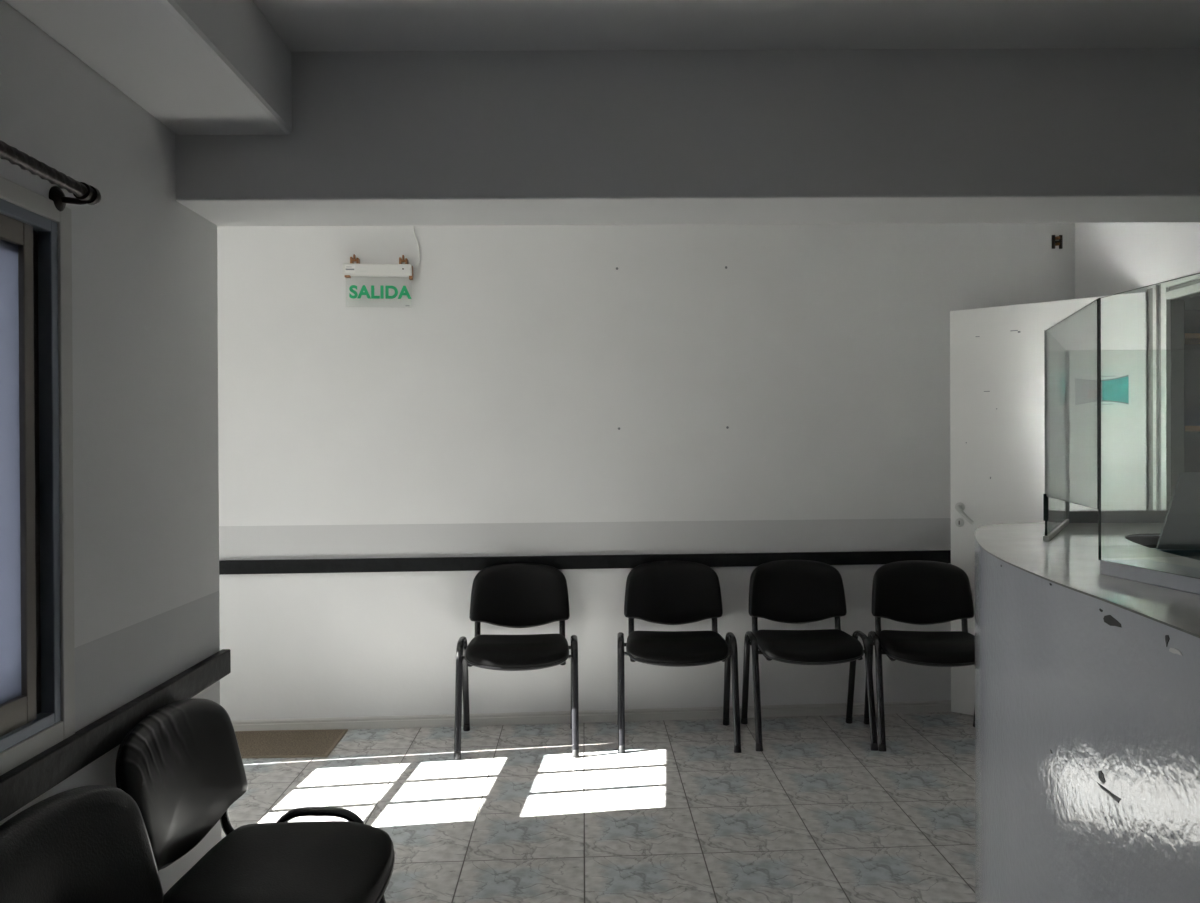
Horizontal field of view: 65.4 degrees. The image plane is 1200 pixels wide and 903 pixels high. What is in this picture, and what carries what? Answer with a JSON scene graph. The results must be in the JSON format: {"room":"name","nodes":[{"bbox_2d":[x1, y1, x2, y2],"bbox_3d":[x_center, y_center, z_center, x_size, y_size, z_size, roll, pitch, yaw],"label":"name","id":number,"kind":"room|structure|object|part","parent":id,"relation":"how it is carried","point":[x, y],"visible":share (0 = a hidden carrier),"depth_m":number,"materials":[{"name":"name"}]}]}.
{"room":"waiting room","nodes":[
{"label":"waiting room","id":0,"kind":"room"},
{"bbox_2d":[0,0,220,894],"bbox_3d":[-1.052,-0.031,0.148,0.160,2.850,4.700,0,0,-1],"label":"wall","id":1,"kind":"structure","parent":0,"point":[145,297],"depth_m":2.01,"materials":[{"name":"paint"}]},
{"bbox_2d":[0,176,74,775],"bbox_3d":[-1.035,0.045,0.917,0.106,1.000,1.715,0,0,-1],"label":"window","id":2,"kind":"structure","parent":1,"relation":"in","point":[37,642],"depth_m":1.67,"materials":[{"name":"grey metal"}]},
{"bbox_3d":[-1.014,0.036,1.227,0.005,0.791,0.836,0,0,-1],"label":"pane","id":3,"kind":"part","parent":2,"relation":"part of","materials":[{"name":"clear glass"}]},
{"bbox_3d":[-1.015,0.041,1.227,0.026,0.895,0.894,0,0,-1],"label":"sash","id":4,"kind":"part","parent":2,"relation":"part of","materials":[{"name":"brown metal"}]},
{"bbox_2d":[0,140,100,210],"bbox_3d":[-0.952,-0.463,0.977,0.079,0.049,1.556,0,0,-1],"label":"curtain rod","id":5,"kind":"object","parent":1,"relation":"attached to","point":[84,193],"visible":1,"depth_m":1.63,"materials":[{"name":"black metal"}]},
{"bbox_3d":[-0.929,-0.471,0.957,0.027,0.027,1.515,0,0,-1],"label":"rod","id":6,"kind":"part","parent":5,"relation":"part of","materials":[{"name":"black metal"}]},
{"bbox_2d":[0,649,230,820],"bbox_3d":[-0.960,0.575,0.261,0.024,0.065,4.515,0,0,-1],"label":"trim","id":7,"kind":"structure","parent":1,"relation":"attached to","point":[37,775],"depth_m":1.82,"materials":[{"name":"black paint"}]},
{"bbox_2d":[4,0,291,134],"bbox_3d":[-0.835,-0.849,0.094,0.280,0.205,4.310,0,0,-1],"label":"beam","id":8,"kind":"structure","parent":1,"relation":"attached to","point":[198,67],"depth_m":1.85,"materials":[{"name":"paint"}]},
{"bbox_2d":[175,48,1199,225],"bbox_3d":[0.736,-1.038,2.375,3.540,0.855,0.270,0,0,0],"label":"beam","id":9,"kind":"structure","parent":1,"relation":"attached to","point":[1024,135],"depth_m":2.24,"materials":[{"name":"paint"}]},
{"bbox_2d":[221,712,974,902],"bbox_3d":[0.706,1.439,1.607,7.200,0.120,7.600,0,0,0],"label":"floor","id":10,"kind":"structure","parent":0,"point":[816,815],"depth_m":3.60,"materials":[{"name":"tile"}]},
{"bbox_2d":[0,785,163,902],"bbox_3d":[-0.678,0.981,1.491,0.525,0.816,0.559,0,0,2],"label":"chair","id":11,"kind":"object","parent":10,"relation":"on","point":[90,843],"visible":1,"depth_m":1.56,"materials":[{"name":"black leather"}]},
{"bbox_2d":[115,698,394,902],"bbox_3d":[-0.736,0.979,2.061,0.525,0.816,0.559,0,0,2],"label":"chair","id":12,"kind":"object","parent":10,"relation":"on","point":[182,766],"visible":0.85,"depth_m":2.06,"materials":[{"name":"black leather"}]},
{"bbox_3d":[-0.928,0.728,2.065,0.117,0.312,0.488,0,0,2],"label":"backrest","id":13,"kind":"part","parent":12,"relation":"part of","materials":[{"name":"black leather"}]},
{"bbox_3d":[-0.741,0.840,2.266,0.436,0.279,0.033,0,0,2],"label":"post","id":14,"kind":"part","parent":12,"relation":"part of","materials":[{"name":"black metal"}]},
{"bbox_3d":[-0.697,0.941,2.059,0.425,0.086,0.473,0,0,2],"label":"seat","id":15,"kind":"part","parent":12,"relation":"part of","materials":[{"name":"black leather"}]},
{"bbox_3d":[-0.807,1.128,2.327,0.225,0.488,0.031,0,0,2],"label":"leg","id":16,"kind":"part","parent":12,"relation":"part of","materials":[{"name":"black metal"}]},
{"bbox_3d":[-0.583,1.127,2.320,0.225,0.488,0.031,0,0,2],"label":"leg","id":17,"kind":"part","parent":12,"relation":"part of","materials":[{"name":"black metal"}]},
{"bbox_2d":[235,729,347,758],"bbox_3d":[-1.539,1.371,4.389,0.616,0.008,0.396,0,0,-2],"label":"door mat","id":18,"kind":"object","parent":10,"relation":"on","point":[268,743],"visible":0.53,"depth_m":4.39,"materials":[{"name":"brown"}]},
{"bbox_2d":[454,563,578,759],"bbox_3d":[-0.385,0.966,4.422,0.559,0.816,0.525,0,0,-3],"label":"chair","id":19,"kind":"object","parent":10,"relation":"on","point":[511,595],"visible":1,"depth_m":4.56,"materials":[{"name":"black fabric"}]},
{"bbox_3d":[-0.641,1.118,4.267,0.031,0.488,0.225,0,0,-3],"label":"leg","id":20,"kind":"part","parent":19,"relation":"part of","materials":[{"name":"black metal"}]},
{"bbox_3d":[-0.651,1.117,4.491,0.031,0.488,0.225,0,0,-3],"label":"leg","id":21,"kind":"part","parent":19,"relation":"part of","materials":[{"name":"black metal"}]},
{"bbox_3d":[-0.592,0.828,4.423,0.033,0.279,0.436,0,0,-3],"label":"post","id":22,"kind":"part","parent":19,"relation":"part of","materials":[{"name":"black metal"}]},
{"bbox_3d":[-0.384,0.928,4.382,0.473,0.086,0.425,0,0,-3],"label":"seat","id":23,"kind":"part","parent":19,"relation":"part of","materials":[{"name":"black plastic"}]},
{"bbox_3d":[-0.395,0.713,4.612,0.488,0.312,0.117,0,0,-3],"label":"backrest","id":24,"kind":"part","parent":19,"relation":"part of","materials":[{"name":"black plastic"}]},
{"bbox_3d":[-0.181,0.826,4.441,0.033,0.279,0.436,0,0,-3],"label":"post","id":25,"kind":"part","parent":19,"relation":"part of","materials":[{"name":"black metal"}]},
{"bbox_3d":[-0.126,1.114,4.515,0.031,0.488,0.225,0,0,-3],"label":"leg","id":26,"kind":"part","parent":19,"relation":"part of","materials":[{"name":"black metal"}]},
{"bbox_3d":[-0.115,1.115,4.290,0.031,0.488,0.225,0,0,-3],"label":"leg","id":27,"kind":"part","parent":19,"relation":"part of","materials":[{"name":"black metal"}]},
{"bbox_2d":[617,561,740,752],"bbox_3d":[0.362,0.962,4.489,0.559,0.816,0.525,0,0,1],"label":"chair","id":28,"kind":"object","parent":10,"relation":"on","point":[659,592],"visible":1,"depth_m":4.63,"materials":[{"name":"black fabric"}]},
{"bbox_3d":[0.101,1.113,4.573,0.031,0.488,0.225,0,0,1],"label":"leg","id":29,"kind":"part","parent":28,"relation":"part of","materials":[{"name":"black metal"}]},
{"bbox_3d":[0.099,1.114,4.348,0.031,0.488,0.225,0,0,1],"label":"leg","id":30,"kind":"part","parent":28,"relation":"part of","materials":[{"name":"black metal"}]},
{"bbox_3d":[0.156,0.825,4.502,0.033,0.279,0.436,0,0,1],"label":"post","id":31,"kind":"part","parent":28,"relation":"part of","materials":[{"name":"black metal"}]},
{"bbox_3d":[0.364,0.709,4.679,0.488,0.312,0.117,0,0,1],"label":"backrest","id":32,"kind":"part","parent":28,"relation":"part of","materials":[{"name":"black plastic"}]},
{"bbox_3d":[0.362,0.924,4.449,0.473,0.086,0.425,0,0,1],"label":"seat","id":33,"kind":"part","parent":28,"relation":"part of","materials":[{"name":"black plastic"}]},
{"bbox_3d":[0.568,0.823,4.497,0.033,0.279,0.436,0,0,1],"label":"post","id":34,"kind":"part","parent":28,"relation":"part of","materials":[{"name":"black metal"}]},
{"bbox_3d":[0.627,1.111,4.567,0.031,0.488,0.225,0,0,1],"label":"leg","id":35,"kind":"part","parent":28,"relation":"part of","materials":[{"name":"black metal"}]},
{"bbox_3d":[0.624,1.112,4.342,0.031,0.488,0.225,0,0,1],"label":"leg","id":36,"kind":"part","parent":28,"relation":"part of","materials":[{"name":"black metal"}]},
{"bbox_2d":[741,560,877,750],"bbox_3d":[0.986,0.959,4.507,0.559,0.816,0.525,0,0,0],"label":"chair","id":37,"kind":"object","parent":10,"relation":"on","point":[784,591],"visible":1,"depth_m":4.65,"materials":[{"name":"black metal"}]},
{"bbox_3d":[0.723,1.110,4.586,0.031,0.488,0.225,0,0,0],"label":"leg","id":38,"kind":"part","parent":37,"relation":"part of","materials":[{"name":"black metal"}]},
{"bbox_3d":[0.725,1.111,4.362,0.031,0.488,0.225,0,0,0],"label":"leg","id":39,"kind":"part","parent":37,"relation":"part of","materials":[{"name":"black metal"}]},
{"bbox_3d":[0.779,0.822,4.516,0.033,0.279,0.436,0,0,0],"label":"post","id":40,"kind":"part","parent":37,"relation":"part of","materials":[{"name":"black metal"}]},
{"bbox_3d":[0.984,0.706,4.697,0.488,0.312,0.117,0,0,0],"label":"backrest","id":41,"kind":"part","parent":37,"relation":"part of","materials":[{"name":"black plastic"}]},
{"bbox_3d":[0.986,0.921,4.467,0.473,0.086,0.425,0,0,0],"label":"seat","id":42,"kind":"part","parent":37,"relation":"part of","materials":[{"name":"black plastic"}]},
{"bbox_3d":[1.191,0.820,4.518,0.033,0.279,0.436,0,0,0],"label":"post","id":43,"kind":"part","parent":37,"relation":"part of","materials":[{"name":"black metal"}]},
{"bbox_3d":[1.249,1.108,4.590,0.031,0.488,0.225,0,0,0],"label":"leg","id":44,"kind":"part","parent":37,"relation":"part of","materials":[{"name":"black metal"}]},
{"bbox_3d":[1.250,1.109,4.365,0.031,0.488,0.225,0,0,0],"label":"leg","id":45,"kind":"part","parent":37,"relation":"part of","materials":[{"name":"black metal"}]},
{"bbox_2d":[864,560,974,751],"bbox_3d":[1.574,0.957,4.464,0.559,0.816,0.525,0,0,7],"label":"chair","id":46,"kind":"object","parent":10,"relation":"on","point":[917,592],"visible":0.8,"depth_m":4.61,"materials":[{"name":"black fabric"}]},
{"bbox_3d":[1.323,1.108,4.576,0.031,0.488,0.225,0,0,7],"label":"leg","id":47,"kind":"part","parent":46,"relation":"part of","materials":[{"name":"black metal"}]},
{"bbox_3d":[1.296,1.109,4.353,0.031,0.488,0.225,0,0,7],"label":"leg","id":48,"kind":"part","parent":46,"relation":"part of","materials":[{"name":"black metal"}]},
{"bbox_3d":[1.370,0.819,4.498,0.033,0.279,0.436,0,0,7],"label":"post","id":49,"kind":"part","parent":46,"relation":"part of","materials":[{"name":"black metal"}]},
{"bbox_3d":[1.596,0.704,4.653,0.488,0.312,0.117,0,0,7],"label":"backrest","id":50,"kind":"part","parent":46,"relation":"part of","materials":[{"name":"black plastic"}]},
{"bbox_3d":[1.569,0.919,4.424,0.473,0.086,0.425,0,0,7],"label":"seat","id":51,"kind":"part","parent":46,"relation":"part of","materials":[{"name":"black plastic"}]},
{"bbox_3d":[1.779,0.818,4.449,0.033,0.279,0.436,0,0,7],"label":"post","id":52,"kind":"part","parent":46,"relation":"part of","materials":[{"name":"black metal"}]},
{"bbox_2d":[975,351,1199,902],"bbox_3d":[1.262,0.529,1.091,1.341,1.700,4.700,0,0,18],"label":"reception desk","id":53,"kind":"object","parent":10,"relation":"on","point":[1087,668],"depth_m":1.73,"materials":[{"name":"grey laminate"}]},
{"bbox_2d":[1043,330,1067,535],"bbox_3d":[1.378,-0.052,2.817,0.012,0.556,0.684,0,0,31],"label":"glass screen","id":54,"kind":"object","parent":53,"relation":"on","point":[1055,511],"visible":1,"depth_m":2.76,"materials":[{"name":"grey"}]},
{"bbox_2d":[1045,299,1097,509],"bbox_3d":[1.105,-0.101,2.204,0.006,0.446,0.671,0,0,17],"label":"glass screen","id":55,"kind":"object","parent":54,"relation":"attached to","point":[1096,299],"visible":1,"depth_m":2.52,"materials":[{"name":"grey"}]},
{"bbox_3d":[1.552,-0.054,3.109,0.018,0.556,0.011,0,0,31],"label":"post","id":56,"kind":"part","parent":53,"relation":"part of","materials":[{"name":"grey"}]},
{"bbox_3d":[1.601,0.815,0.984,1.795,1.126,4.361,0,0,0],"label":"panel","id":57,"kind":"part","parent":53,"relation":"part of","materials":[{"name":"grey laminate"}]},
{"bbox_2d":[975,522,1199,637],"bbox_3d":[1.239,0.251,1.103,1.329,0.004,4.705,0,0,19],"label":"countertop","id":58,"kind":"structure","parent":53,"relation":"on","point":[1069,560],"depth_m":2.12,"materials":[{"name":"laminate"}]},
{"bbox_3d":[1.357,0.820,0.954,0.976,1.118,4.222,0,0,19],"label":"panel","id":59,"kind":"part","parent":53,"relation":"part of","materials":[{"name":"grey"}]},
{"bbox_2d":[1098,273,1199,578],"bbox_3d":[1.149,-0.042,0.587,0.006,0.532,2.600,0,0,-6],"label":"glass screen","id":60,"kind":"object","parent":53,"relation":"on","point":[1099,299],"visible":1,"depth_m":1.88,"materials":[{"name":"grey"}]},
{"bbox_2d":[1184,302,1199,471],"bbox_3d":[3.247,0.344,4.367,1.370,2.020,0.450,0,0,0],"label":"tall cabinet","id":61,"kind":"object","parent":10,"relation":"on","point":[1191,317],"visible":0.18,"depth_m":4.38,"materials":[{"name":"grey"}]},
{"bbox_2d":[1185,426,1199,430],"bbox_3d":[3.245,-0.106,4.265,1.310,0.022,0.230,0,0,0],"label":"shelf","id":62,"kind":"object","parent":61,"relation":"attached to","point":[1187,428],"depth_m":4.15,"materials":[{"name":"orange wood"}]},
{"bbox_2d":[1185,333,1199,343],"bbox_3d":[3.243,-0.516,4.263,1.310,0.022,0.230,0,0,0],"label":"shelf","id":63,"kind":"object","parent":61,"relation":"attached to","point":[1190,338],"depth_m":4.15,"materials":[{"name":"orange wood"}]},
{"bbox_3d":[1.954,0.997,2.015,1.000,0.750,1.220,0,0,0],"label":"desk","id":64,"kind":"object","parent":10,"relation":"on","visible":0},
{"bbox_2d":[1152,472,1199,559],"bbox_3d":[1.810,0.337,2.502,0.682,0.565,0.060,0,0,0],"label":"monitor","id":65,"kind":"object","parent":64,"relation":"on","point":[1180,533],"visible":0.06,"depth_m":2.50,"materials":[{"name":"plastic"}]},
{"bbox_2d":[217,223,1074,719],"bbox_3d":[0.691,-0.062,4.859,7.200,2.850,0.150,0,0,-5],"label":"wall","id":66,"kind":"structure","parent":0,"point":[481,415],"depth_m":4.71,"materials":[{"name":"paint"}]},
{"bbox_2d":[342,226,419,305],"bbox_3d":[-1.074,-0.924,4.597,0.369,0.432,0.064,0,0,-5],"label":"exit sign","id":67,"kind":"object","parent":66,"relation":"attached to","point":[351,269],"visible":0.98,"depth_m":4.58,"materials":[{"name":"white plastic"}]},
{"bbox_2d":[219,550,950,574],"bbox_3d":[-0.203,0.558,4.699,4.085,0.067,0.022,0,0,-5],"label":"trim","id":68,"kind":"structure","parent":66,"relation":"attached to","point":[289,566],"depth_m":4.69,"materials":[{"name":"black paint"}]},
{"bbox_2d":[231,700,950,730],"bbox_3d":[0.131,1.337,4.736,4.750,0.058,0.012,0,0,-5],"label":"baseboard","id":69,"kind":"structure","parent":66,"relation":"attached to","point":[587,716],"depth_m":4.71,"materials":[{"name":"grey paint"}]},
{"bbox_2d":[1052,235,1062,248],"bbox_3d":[2.405,-1.103,4.913,0.056,0.072,0.022,0,0,-5],"label":"wall bracket","id":70,"kind":"object","parent":66,"relation":"attached to","point":[1060,242],"visible":1,"depth_m":4.91,"materials":[{"name":"black metal"}]},
{"bbox_2d":[253,0,1199,51],"bbox_3d":[0.681,-1.013,0.045,3.770,0.120,4.500,0,0,0],"label":"ceiling","id":71,"kind":"structure","parent":0,"point":[302,25],"depth_m":2.10,"materials":[{"name":"white paint"}]},
{"bbox_2d":[1075,222,1199,298],"bbox_3d":[2.540,-0.053,1.500,0.060,2.850,7.400,0,0,0],"label":"wall","id":72,"kind":"structure","parent":0,"point":[1111,258],"depth_m":4.41,"materials":[{"name":"paint"}]},
{"bbox_2d":[950,292,1146,715],"bbox_3d":[2.145,0.312,4.545,0.892,2.077,0.099,0,0,41],"label":"door","id":73,"kind":"structure","parent":72,"relation":"in","point":[997,379],"depth_m":4.60,"materials":[{"name":"white paint"}]},
{"bbox_3d":[1.857,0.316,4.770,0.111,0.108,0.063,0,0,41],"label":"handle","id":74,"kind":"part","parent":73,"relation":"part of","materials":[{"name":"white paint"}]},
{"bbox_2d":[1075,375,1128,404],"bbox_3d":[2.349,-0.285,4.380,0.225,0.138,0.002,0,0,41],"label":"poster","id":75,"kind":"object","parent":73,"relation":"attached to","point":[1115,389],"visible":0.92,"depth_m":4.37,"materials":[{"name":"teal paper"}]},
{"bbox_2d":[1075,379,1096,403],"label":"picture","id":76,"kind":"object","parent":75,"relation":"attached to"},
{"bbox_2d":[1087,390,1096,397],"bbox_3d":[2.318,-0.271,4.406,0.040,0.038,0.001,0,0,41],"label":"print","id":77,"kind":"object","parent":75,"relation":"attached to","point":[1090,393],"depth_m":4.41},
{"bbox_2d":[1101,376,1128,402],"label":"picture","id":78,"kind":"object","parent":75,"relation":"attached to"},
{"bbox_2d":[1147,272,1199,509],"bbox_3d":[2.531,0.308,3.772,0.080,2.105,1.029,0,0,0],"label":"trim","id":79,"kind":"structure","parent":72,"relation":"attached to","point":[1165,301],"depth_m":4.11,"materials":[{"name":"white paint"}]},
{"bbox_2d":[1184,296,1199,309],"bbox_3d":[3.435,0.057,3.670,1.730,2.600,2.140,0,0,0],"label":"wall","id":80,"kind":"structure","parent":0,"point":[1193,303],"depth_m":4.62,"materials":[{"name":"grey paint"}]}
]}

